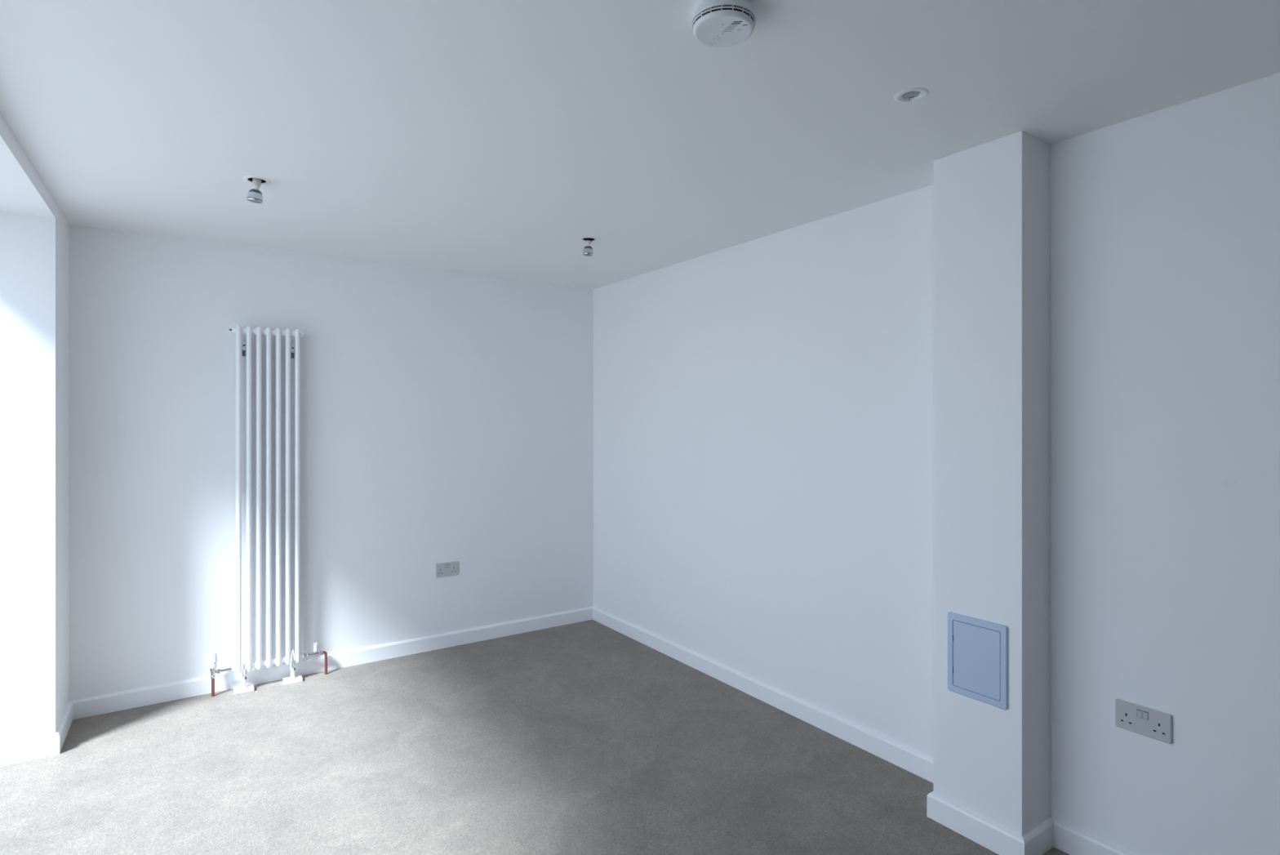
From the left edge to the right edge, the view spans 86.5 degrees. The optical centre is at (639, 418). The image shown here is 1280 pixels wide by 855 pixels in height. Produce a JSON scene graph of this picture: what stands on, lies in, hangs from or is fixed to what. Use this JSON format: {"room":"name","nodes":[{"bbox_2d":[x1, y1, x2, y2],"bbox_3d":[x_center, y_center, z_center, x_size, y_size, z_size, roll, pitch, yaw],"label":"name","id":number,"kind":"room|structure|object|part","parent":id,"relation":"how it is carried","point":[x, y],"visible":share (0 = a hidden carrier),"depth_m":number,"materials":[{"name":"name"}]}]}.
{"room":"empty room","nodes":[
{"label":"empty room","id":0,"kind":"room"},
{"bbox_2d":[0,113,69,743],"bbox_3d":[-0.009,0.257,-1.172,0.497,2.400,10.500,0,0,-34],"label":"wall","id":1,"kind":"structure","parent":0,"point":[34,232],"depth_m":2.92,"materials":[{"name":"paint"}]},
{"bbox_2d":[0,700,72,766],"bbox_3d":[-2.799,1.412,3.025,0.393,0.090,0.421,0,0,-34],"label":"baseboard","id":2,"kind":"structure","parent":1,"relation":"attached to","point":[48,744],"depth_m":2.92,"materials":[{"name":"white wood"}]},
{"bbox_2d":[69,224,593,700],"bbox_3d":[-1.611,0.257,4.214,3.343,2.400,0.200,0,0,-34],"label":"wall","id":3,"kind":"structure","parent":0,"point":[446,416],"depth_m":3.95,"materials":[{"name":"paint"}]},
{"bbox_2d":[229,324,303,694],"bbox_3d":[-2.043,0.479,3.727,0.357,1.956,0.117,0,0,-34],"label":"radiator","id":4,"kind":"object","parent":3,"relation":"attached to","point":[241,345],"visible":1,"depth_m":3.69,"materials":[{"name":"metal"}]},
{"bbox_2d":[208,651,231,696],"bbox_3d":[-2.216,1.342,3.595,0.108,0.230,0.041,0,0,-34],"label":"valve","id":5,"kind":"object","parent":4,"relation":"attached to","point":[213,661],"visible":1,"depth_m":3.57,"materials":[{"name":"white plastic"}]},
{"bbox_3d":[-2.121,1.409,3.643,0.025,0.060,0.025,0,0,-34],"label":"post","id":6,"kind":"part","parent":4,"relation":"part of","materials":[{"name":"metal"}]},
{"bbox_3d":[-1.927,1.409,3.775,0.025,0.060,0.025,0,0,-34],"label":"post","id":7,"kind":"part","parent":4,"relation":"part of","materials":[{"name":"metal"}]},
{"bbox_2d":[303,642,327,674],"bbox_3d":[-1.839,1.363,3.853,0.130,0.189,0.027,0,0,-34],"label":"valve","id":8,"kind":"object","parent":4,"relation":"attached to","point":[315,652],"visible":1,"depth_m":3.85,"materials":[{"name":"silver metal"}]},
{"bbox_2d":[71,605,593,719],"bbox_3d":[-1.550,1.412,4.125,2.943,0.090,0.016,0,0,-34],"label":"baseboard","id":9,"kind":"structure","parent":3,"relation":"attached to","point":[154,694],"depth_m":3.91,"materials":[{"name":"white wood"}]},
{"bbox_2d":[435,560,458,577],"bbox_3d":[-1.232,0.962,4.346,0.149,0.088,0.012,0,0,-34],"label":"double socket","id":10,"kind":"object","parent":3,"relation":"attached to","point":[449,568],"visible":1,"depth_m":4.34,"materials":[{"name":"plastic"}]},
{"bbox_2d":[0,619,1069,854],"bbox_3d":[1.288,1.517,-0.284,3.640,0.120,10.900,0,0,-34],"label":"floor","id":11,"kind":"structure","parent":0,"point":[586,737],"depth_m":2.82,"materials":[{"name":"carpet"}]},
{"bbox_2d":[0,0,1279,288],"bbox_3d":[1.288,-1.068,-0.284,3.640,0.250,10.900,0,0,-34],"label":"ceiling","id":12,"kind":"structure","parent":0,"point":[490,138],"depth_m":2.06,"materials":[{"name":"paint"}]},
{"bbox_2d":[243,175,271,204],"bbox_3d":[-1.514,-0.949,2.690,0.095,0.189,0.095,0,0,-34],"label":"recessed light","id":13,"kind":"object","parent":12,"relation":"in","point":[255,195],"visible":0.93,"depth_m":2.68,"materials":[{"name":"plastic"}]},
{"bbox_3d":[-1.522,-0.881,2.691,0.055,0.044,0.055,6,0,36],"label":"bulb","id":14,"kind":"part","parent":13,"relation":"part of","materials":[{"name":"silver metal"}]},
{"bbox_2d":[579,236,597,256],"bbox_3d":[-0.269,-0.949,3.570,0.095,0.189,0.095,0,0,-34],"label":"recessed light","id":15,"kind":"object","parent":12,"relation":"in","point":[588,250],"visible":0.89,"depth_m":3.56,"materials":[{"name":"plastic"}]},
{"bbox_3d":[-0.272,-0.881,3.572,0.055,0.044,0.055,2,2,-34],"label":"bulb","id":16,"kind":"part","parent":15,"relation":"part of","materials":[{"name":"silver metal"}]},
{"bbox_2d":[691,0,755,47],"bbox_3d":[0.192,-0.916,1.570,0.149,0.054,0.149,0,0,-34],"label":"smoke detector","id":17,"kind":"object","parent":12,"relation":"attached to","point":[714,23],"visible":1,"depth_m":1.54,"materials":[{"name":"plastic"}]},
{"bbox_2d":[893,87,928,103],"bbox_3d":[0.791,-0.991,1.985,0.095,0.104,0.095,0,0,-34],"label":"recessed light","id":18,"kind":"object","parent":12,"relation":"in","point":[915,94],"visible":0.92,"depth_m":1.99,"materials":[{"name":"white plastic"}]},
{"bbox_2d":[593,72,1279,854],"bbox_3d":[2.693,0.257,0.677,0.235,2.400,10.500,0,0,-34],"label":"wall","id":19,"kind":"structure","parent":0,"point":[763,406],"depth_m":2.31,"materials":[{"name":"paint"}]},
{"bbox_2d":[592,606,933,782],"bbox_3d":[0.455,1.412,3.787,0.016,0.090,2.840,0,0,-34],"label":"baseboard","id":20,"kind":"structure","parent":19,"relation":"attached to","point":[917,762],"depth_m":3.37,"materials":[{"name":"white wood"}]},
{"bbox_2d":[1051,817,1134,854],"bbox_3d":[3.480,1.412,-0.696,0.016,0.090,7.345,0,0,-34],"label":"baseboard","id":21,"kind":"structure","parent":19,"relation":"attached to","point":[1068,838],"depth_m":2.25,"materials":[{"name":"white wood"}]},
{"bbox_2d":[1115,697,1172,743],"bbox_3d":[1.561,0.937,2.112,0.012,0.088,0.149,0,0,-34],"label":"double socket","id":22,"kind":"object","parent":19,"relation":"attached to","point":[1138,718],"visible":1,"depth_m":2.11,"materials":[{"name":"plastic"}]},
{"bbox_2d":[1137,708,1142,717],"bbox_3d":[1.554,0.916,2.118,0.006,0.025,0.013,0,0,-34],"label":"rocker switch","id":23,"kind":"object","parent":22,"relation":"attached to","point":[1139,710],"depth_m":2.12,"materials":[{"name":"plastic"}]},
{"bbox_2d":[1142,710,1147,719],"bbox_3d":[1.564,0.916,2.104,0.006,0.025,0.013,0,0,-34],"label":"rocker switch","id":24,"kind":"object","parent":22,"relation":"attached to","point":[1144,712],"depth_m":2.10,"materials":[{"name":"plastic"}]},
{"bbox_2d":[933,130,1050,835],"bbox_3d":[1.266,0.257,2.430,0.250,2.400,0.315,0,0,-34],"label":"pillar","id":25,"kind":"structure","parent":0,"point":[992,199],"depth_m":2.32,"materials":[{"name":"paint"}]},
{"bbox_2d":[947,611,1008,709],"bbox_3d":[1.163,0.831,2.351,0.009,0.280,0.212,0,0,-34],"label":"access panel","id":26,"kind":"object","parent":25,"relation":"attached to","point":[978,648],"visible":1,"depth_m":2.34,"materials":[{"name":"plastic"}]},
{"bbox_3d":[1.163,0.831,2.351,0.008,0.230,0.166,0,0,-34],"label":"panel door","id":27,"kind":"part","parent":26,"relation":"part of","materials":[{"name":"plastic"}]},
{"bbox_2d":[926,791,1053,854],"bbox_3d":[1.251,1.412,2.420,0.246,0.090,0.347,0,0,-34],"label":"baseboard","id":28,"kind":"structure","parent":25,"relation":"attached to","point":[997,838],"depth_m":2.31,"materials":[{"name":"white wood"}]}
]}

